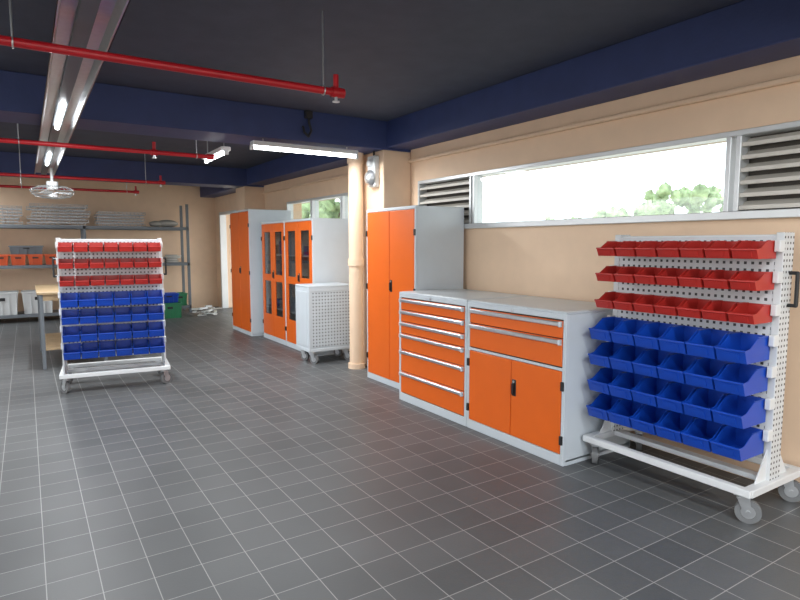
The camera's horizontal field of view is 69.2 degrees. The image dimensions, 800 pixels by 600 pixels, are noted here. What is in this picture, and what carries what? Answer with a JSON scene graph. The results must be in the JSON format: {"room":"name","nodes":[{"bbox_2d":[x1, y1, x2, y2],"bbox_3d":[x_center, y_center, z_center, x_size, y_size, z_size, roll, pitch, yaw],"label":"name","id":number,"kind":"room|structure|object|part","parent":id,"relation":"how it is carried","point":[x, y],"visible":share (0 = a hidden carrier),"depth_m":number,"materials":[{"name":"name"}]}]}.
{"room":"workshop","nodes":[
{"label":"workshop","id":0,"kind":"room"},
{"bbox_2d":[0,176,217,311],"bbox_3d":[-7.855,-1.020,11.191,8.950,2.780,0.200,-4,7,-33],"label":"wall","id":1,"kind":"structure","parent":0,"point":[158,203],"depth_m":12.27,"materials":[{"name":"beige paint"}]},
{"bbox_2d":[236,186,263,210],"bbox_3d":[-2.756,-0.825,10.754,0.365,2.475,0.520,-4,7,-33],"label":"wall pillar","id":2,"kind":"structure","parent":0,"point":[247,197],"depth_m":10.45,"materials":[{"name":"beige paint"}]},
{"bbox_2d":[0,0,743,168],"bbox_3d":[-3.279,-1.798,3.740,9.200,0.200,17.600,-4,7,-33],"label":"ceiling","id":3,"kind":"structure","parent":0,"point":[392,59],"depth_m":3.88,"materials":[{"name":"paint"}]},
{"bbox_2d":[0,180,138,194],"bbox_3d":[-7.248,-1.872,8.156,6.590,0.501,0.058,-4,7,-33],"label":"pipe","id":4,"kind":"object","parent":3,"relation":"hanging from","point":[135,191],"visible":0.94,"depth_m":9.49,"materials":[{"name":"red metal"}]},
{"bbox_2d":[34,0,130,174],"bbox_3d":[-2.966,-1.615,4.976,0.240,0.401,7.400,-4,7,-33],"label":"ceiling light fixture","id":5,"kind":"object","parent":3,"relation":"hanging from","point":[87,24],"visible":0.83,"depth_m":3.20,"materials":[{"name":"metal"}]},
{"bbox_2d":[29,168,74,198],"bbox_3d":[-4.430,-1.485,7.386,0.506,0.383,0.506,-4,7,-33],"label":"ceiling fan","id":6,"kind":"object","parent":5,"relation":"attached to","point":[52,185],"visible":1,"depth_m":7.35,"materials":[{"name":"white metal"}]},
{"bbox_2d":[0,145,165,186],"bbox_3d":[-6.217,-1.724,6.626,6.660,0.501,0.058,-4,7,-33],"label":"pipe","id":7,"kind":"object","parent":3,"relation":"hanging from","point":[160,182],"visible":0.97,"depth_m":7.87,"materials":[{"name":"red metal"}]},
{"bbox_2d":[0,123,213,159],"bbox_3d":[-4.670,-1.485,4.149,6.570,0.501,0.058,-4,7,-33],"label":"pipe","id":8,"kind":"object","parent":3,"relation":"hanging from","point":[153,151],"visible":0.96,"depth_m":5.40,"materials":[{"name":"red metal"}]},
{"bbox_2d":[0,151,263,187],"bbox_3d":[-6.261,-1.992,8.376,8.700,0.305,0.520,-4,7,-33],"label":"ceiling beam","id":9,"kind":"structure","parent":3,"relation":"attached to","point":[172,174],"depth_m":9.35,"materials":[{"name":"blue paint"}]},
{"bbox_2d":[0,0,345,102],"bbox_3d":[-3.079,-1.244,1.652,6.530,0.501,0.058,-4,7,-33],"label":"pipe","id":10,"kind":"object","parent":3,"relation":"hanging from","point":[335,91],"visible":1,"depth_m":2.89,"materials":[{"name":"red metal"}]},
{"bbox_2d":[0,70,410,154],"bbox_3d":[-3.674,-1.605,4.375,8.700,0.305,0.520,-4,7,-33],"label":"ceiling beam","id":11,"kind":"structure","parent":3,"relation":"attached to","point":[108,108],"depth_m":5.27,"materials":[{"name":"blue paint"}]},
{"bbox_2d":[202,141,230,163],"bbox_3d":[-2.014,-1.740,6.319,0.100,0.410,0.830,-4,7,-33],"label":"fluorescent light","id":12,"kind":"object","parent":3,"relation":"attached to","point":[223,150],"visible":0.73,"depth_m":6.13,"materials":[{"name":"white plastic"}]},
{"bbox_2d":[250,139,357,158],"bbox_3d":[-0.953,-1.544,5.925,1.180,0.115,0.100,-4,7,-33],"label":"fluorescent light","id":13,"kind":"object","parent":3,"relation":"attached to","point":[255,144],"visible":1,"depth_m":5.87,"materials":[{"name":"white plastic"}]},
{"bbox_2d":[302,110,312,137],"bbox_3d":[-0.925,-1.756,5.795,0.111,0.267,0.050,-4,7,-33],"label":"hook","id":14,"kind":"object","parent":3,"relation":"hanging from","point":[308,114],"visible":1,"depth_m":5.79,"materials":[{"name":"black plastic"}]},
{"bbox_2d":[200,0,799,197],"bbox_3d":[0.244,-1.777,6.019,0.320,0.280,17.100,-4,7,-33],"label":"ceiling beam","id":15,"kind":"structure","parent":3,"relation":"attached to","point":[744,34],"depth_m":3.99,"materials":[{"name":"blue paint"}]},
{"bbox_2d":[362,150,410,365],"bbox_3d":[-0.170,-0.439,6.753,0.365,2.475,0.520,-4,7,-33],"label":"wall pillar","id":16,"kind":"structure","parent":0,"point":[394,189],"depth_m":6.49,"materials":[{"name":"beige paint"}]},
{"bbox_2d":[364,151,378,187],"bbox_3d":[-0.324,-1.453,6.436,0.130,0.395,0.180,-4,7,-33],"label":"bell","id":17,"kind":"object","parent":16,"relation":"attached to","point":[371,177],"visible":1,"depth_m":6.39,"materials":[{"name":"silver metal"}]},
{"bbox_2d":[0,307,799,599],"bbox_3d":[-3.279,1.144,4.024,9.200,0.150,17.600,-4,7,-33],"label":"floor","id":18,"kind":"structure","parent":0,"point":[261,470],"depth_m":3.35,"materials":[{"name":"tile"}]},
{"bbox_2d":[35,284,107,369],"bbox_3d":[-4.216,0.287,7.427,0.720,0.900,1.450,-4,7,-33],"label":"wooden table","id":19,"kind":"object","parent":18,"relation":"on","point":[49,341],"visible":0.45,"depth_m":6.76,"materials":[{"name":"brown wood"}]},
{"bbox_2d":[0,204,191,318],"bbox_3d":[-7.137,-0.742,10.905,6.020,2.280,0.600,-4,7,-33],"label":"storage rack","id":20,"kind":"object","parent":18,"relation":"on","point":[181,228],"depth_m":11.68,"materials":[{"name":"metal"}]},
{"bbox_2d":[0,254,8,265],"bbox_3d":[-7.371,-0.739,10.712,0.264,0.200,0.394,-4,7,-33],"label":"tub","id":21,"kind":"object","parent":20,"relation":"in","point":[3,257],"visible":0.88,"depth_m":10.60,"materials":[{"name":"plastic"}]},
{"bbox_2d":[0,290,18,315],"bbox_3d":[-7.393,0.058,10.787,0.524,0.420,0.474,-4,7,-33],"label":"crate","id":22,"kind":"object","parent":20,"relation":"in","point":[8,299],"visible":1,"depth_m":10.67,"materials":[{"name":"plastic"}]},
{"bbox_2d":[0,205,22,224],"bbox_3d":[-7.478,-1.548,10.595,0.978,0.343,0.428,-4,7,-33],"label":"wire baskets","id":23,"kind":"object","parent":20,"relation":"in","point":[16,208],"visible":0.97,"depth_m":10.68,"materials":[{"name":"silver metal"}]},
{"bbox_2d":[9,254,26,264],"bbox_3d":[-7.144,-0.753,10.858,0.264,0.200,0.394,-4,7,-33],"label":"tub","id":24,"kind":"object","parent":20,"relation":"in","point":[16,259],"visible":1,"depth_m":10.71,"materials":[{"name":"plastic"}]},
{"bbox_2d":[27,254,43,264],"bbox_3d":[-6.917,-0.767,11.003,0.264,0.200,0.394,-4,7,-33],"label":"tub","id":25,"kind":"object","parent":20,"relation":"in","point":[34,259],"visible":0.99,"depth_m":10.85,"materials":[{"name":"plastic"}]},
{"bbox_2d":[8,246,43,253],"bbox_3d":[-7.038,-0.943,10.925,0.554,0.160,0.364,-4,7,-33],"label":"tote","id":26,"kind":"object","parent":25,"relation":"on","point":[13,249],"visible":1,"depth_m":10.79,"materials":[{"name":"plastic"}]},
{"bbox_2d":[21,290,52,313],"bbox_3d":[-6.922,0.029,11.088,0.524,0.420,0.474,-4,7,-33],"label":"crate","id":27,"kind":"object","parent":20,"relation":"in","point":[30,303],"visible":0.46,"depth_m":10.87,"materials":[{"name":"plastic"}]},
{"bbox_2d":[44,254,56,264],"bbox_3d":[-6.689,-0.781,11.149,0.264,0.200,0.394,-4,7,-33],"label":"tub","id":28,"kind":"object","parent":20,"relation":"in","point":[48,257],"visible":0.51,"depth_m":10.97,"materials":[{"name":"plastic"}]},
{"bbox_2d":[26,203,89,225],"bbox_3d":[-6.573,-1.633,11.172,1.050,0.401,0.428,-4,7,-33],"label":"wire baskets","id":29,"kind":"object","parent":20,"relation":"in","point":[52,208],"visible":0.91,"depth_m":11.15,"materials":[{"name":"silver metal"}]},
{"bbox_2d":[94,211,145,226],"bbox_3d":[-5.674,-1.631,11.753,0.904,0.285,0.428,-4,7,-33],"label":"wire baskets","id":30,"kind":"object","parent":20,"relation":"in","point":[128,214],"visible":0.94,"depth_m":11.69,"materials":[{"name":"silver metal"}]},
{"bbox_2d":[149,220,177,226],"bbox_3d":[-4.961,-1.604,12.170,0.586,0.158,0.330,-4,7,-33],"label":"canvas bag","id":31,"kind":"object","parent":20,"relation":"on","point":[163,223],"visible":0.94,"depth_m":12.06,"materials":[{"name":"fabric"}]},
{"bbox_3d":[-4.827,-0.879,12.309,0.359,0.161,0.345,-4,7,-33],"label":"cable coil","id":32,"kind":"part","parent":20,"relation":"part of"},
{"bbox_2d":[177,292,187,305],"bbox_3d":[-4.764,-0.022,12.449,0.324,0.260,0.424,-4,7,-33],"label":"crate","id":33,"kind":"object","parent":20,"relation":"in","point":[182,297],"visible":0.48,"depth_m":12.32,"materials":[{"name":"plastic"}]},
{"bbox_2d":[52,238,171,393],"bbox_3d":[-2.947,0.121,5.973,1.067,1.510,0.663,-3,6,-27],"label":"cart","id":34,"kind":"object","parent":18,"relation":"on","point":[111,292],"visible":1,"depth_m":5.84,"materials":[{"name":"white plastic"}]},
{"bbox_2d":[164,301,181,318],"bbox_3d":[-4.597,0.195,11.503,0.464,0.300,0.424,-4,7,-33],"label":"crate","id":35,"kind":"object","parent":18,"relation":"on","point":[172,310],"visible":0.51,"depth_m":11.37,"materials":[{"name":"plastic"}]},
{"bbox_2d":[164,292,178,302],"bbox_3d":[-4.605,-0.047,11.492,0.384,0.180,0.354,-4,7,-33],"label":"crate","id":36,"kind":"object","parent":35,"relation":"on","point":[169,297],"visible":0.66,"depth_m":11.39,"materials":[{"name":"plastic"}]},
{"bbox_2d":[191,305,221,315],"bbox_3d":[-3.981,0.217,11.932,0.541,0.171,0.573,0,6,0],"label":"pile","id":37,"kind":"object","parent":18,"relation":"on","point":[209,308],"visible":1,"depth_m":11.81,"materials":[{"name":"white plastic"}]},
{"bbox_2d":[229,209,290,335],"bbox_3d":[-2.323,-0.474,9.647,0.726,1.990,0.980,-4,7,-33],"label":"storage cabinet","id":38,"kind":"object","parent":18,"relation":"on","point":[245,225],"visible":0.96,"depth_m":9.20,"materials":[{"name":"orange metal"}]},
{"bbox_2d":[261,220,286,345],"bbox_3d":[-1.648,-0.283,8.760,0.606,1.780,0.945,-4,7,-33],"label":"display cabinet","id":39,"kind":"object","parent":18,"relation":"on","point":[272,233],"visible":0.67,"depth_m":8.72,"materials":[{"name":"orange metal"}]},
{"bbox_2d":[284,218,349,355],"bbox_3d":[-1.134,-0.206,7.965,0.606,1.780,0.945,-4,7,-33],"label":"display cabinet","id":40,"kind":"object","parent":18,"relation":"on","point":[316,249],"visible":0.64,"depth_m":7.62,"materials":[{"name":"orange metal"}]},
{"bbox_2d":[295,282,349,363],"bbox_3d":[-0.939,0.278,7.245,0.604,0.955,0.419,-4,7,-33],"label":"trolley","id":41,"kind":"object","parent":18,"relation":"on","point":[322,309],"visible":0.94,"depth_m":7.07,"materials":[{"name":"grey metal"}]},
{"bbox_2d":[347,152,364,368],"bbox_3d":[-0.509,-0.435,6.713,0.200,2.475,0.200,-4,7,-33],"label":"drain pipe","id":42,"kind":"object","parent":18,"relation":"on","point":[355,171],"visible":0.85,"depth_m":6.65,"materials":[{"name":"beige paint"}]},
{"bbox_2d":[366,205,463,388],"bbox_3d":[0.127,-0.034,6.022,0.606,1.810,0.930,-4,7,-33],"label":"storage cabinet","id":43,"kind":"object","parent":18,"relation":"on","point":[414,247],"visible":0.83,"depth_m":5.73,"materials":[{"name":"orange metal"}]},
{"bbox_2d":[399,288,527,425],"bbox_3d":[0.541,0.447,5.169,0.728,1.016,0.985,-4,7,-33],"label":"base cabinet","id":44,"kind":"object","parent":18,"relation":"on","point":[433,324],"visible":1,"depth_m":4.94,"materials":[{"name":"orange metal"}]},
{"bbox_2d":[466,296,629,466],"bbox_3d":[1.078,0.527,4.338,0.728,1.016,0.990,-4,7,-33],"label":"base cabinet","id":45,"kind":"object","parent":18,"relation":"on","point":[529,368],"visible":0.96,"depth_m":3.99,"materials":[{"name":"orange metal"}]},
{"bbox_2d":[583,232,799,523],"bbox_3d":[1.724,0.362,3.486,0.665,1.510,1.134,-4,7,-33],"label":"cart","id":46,"kind":"object","parent":18,"relation":"on","point":[693,353],"visible":1,"depth_m":3.26,"materials":[{"name":"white plastic"}]},
{"bbox_2d":[214,55,799,487],"bbox_3d":[0.484,-0.547,6.293,0.250,2.780,17.100,-4,7,-33],"label":"wall","id":47,"kind":"structure","parent":0,"point":[559,262],"depth_m":4.51,"materials":[{"name":"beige paint"}]},
{"bbox_2d":[219,210,235,307],"bbox_3d":[-3.394,-0.800,12.184,0.140,2.150,2.200,-4,7,-33],"label":"door","id":48,"kind":"structure","parent":47,"relation":"in","point":[222,215],"depth_m":13.05,"materials":[{"name":"silver metal"}]},
{"bbox_2d":[262,173,347,193],"bbox_3d":[-1.328,-1.770,8.731,0.045,0.035,4.260,-4,7,-33],"label":"trim","id":49,"kind":"structure","parent":47,"relation":"attached to","point":[346,174],"depth_m":8.79,"materials":[{"name":"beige paint"}]},
{"bbox_2d":[286,192,348,219],"bbox_3d":[-1.061,-1.238,8.453,0.130,0.540,2.900,-4,7,-33],"label":"window","id":50,"kind":"structure","parent":47,"relation":"in","point":[314,202],"depth_m":8.72,"materials":[{"name":"silver metal"}]},
{"bbox_2d":[302,141,726,203],"bbox_3d":[1.325,-1.714,6.724,1.750,0.180,17.100,-4,7,-33],"label":"roof eave","id":51,"kind":"object","parent":47,"relation":"attached to","point":[720,141],"visible":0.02,"depth_m":6.61,"materials":[{"name":"paint"}]},
{"bbox_2d":[408,74,799,162],"bbox_3d":[2.546,-1.191,2.737,0.045,0.035,9.020,-4,7,-33],"label":"trim","id":52,"kind":"structure","parent":47,"relation":"attached to","point":[794,78],"depth_m":4.08,"materials":[{"name":"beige paint"}]},
{"bbox_2d":[418,120,799,228],"bbox_3d":[1.797,-0.813,4.046,0.146,0.540,5.760,-4,7,-33],"label":"window","id":53,"kind":"structure","parent":47,"relation":"in","point":[762,180],"depth_m":3.59,"materials":[{"name":"silver metal"}]},
{"label":"outside","id":54,"kind":"structure","parent":0,"visible":0},
{"bbox_3d":[-1.810,0.070,16.757,105.000,0.140,110.000,-4,7,-33],"label":"ground","id":55,"kind":"structure","parent":54,"visible":0},
{"bbox_2d":[302,198,339,218],"bbox_3d":[-2.363,-2.491,19.154,4.575,4.514,4.402,-4,7,-33],"label":"tree","id":56,"kind":"object","parent":55,"relation":"on","point":[327,208],"visible":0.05,"depth_m":17.68,"materials":[{"name":"green plant"}]},
{"bbox_2d":[545,214,581,219],"bbox_3d":[8.945,-2.894,30.492,3.069,3.142,3.058,-4,7,-33],"label":"tree","id":57,"kind":"object","parent":55,"relation":"on","point":[547,217],"visible":0.04,"depth_m":30.01,"materials":[{"name":"green plant"}]},
{"bbox_2d":[591,201,645,217],"bbox_3d":[8.471,-2.090,22.010,2.678,3.172,2.825,0,6,5],"label":"tree","id":58,"kind":"object","parent":55,"relation":"on","point":[614,212],"visible":0.1,"depth_m":21.25,"materials":[{"name":"green plant"}]},
{"bbox_2d":[642,182,723,214],"bbox_3d":[8.312,-1.676,16.606,2.877,3.385,2.801,-4,7,-33],"label":"tree","id":59,"kind":"object","parent":55,"relation":"on","point":[656,204],"visible":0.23,"depth_m":16.27,"materials":[{"name":"green plant"}]}
]}

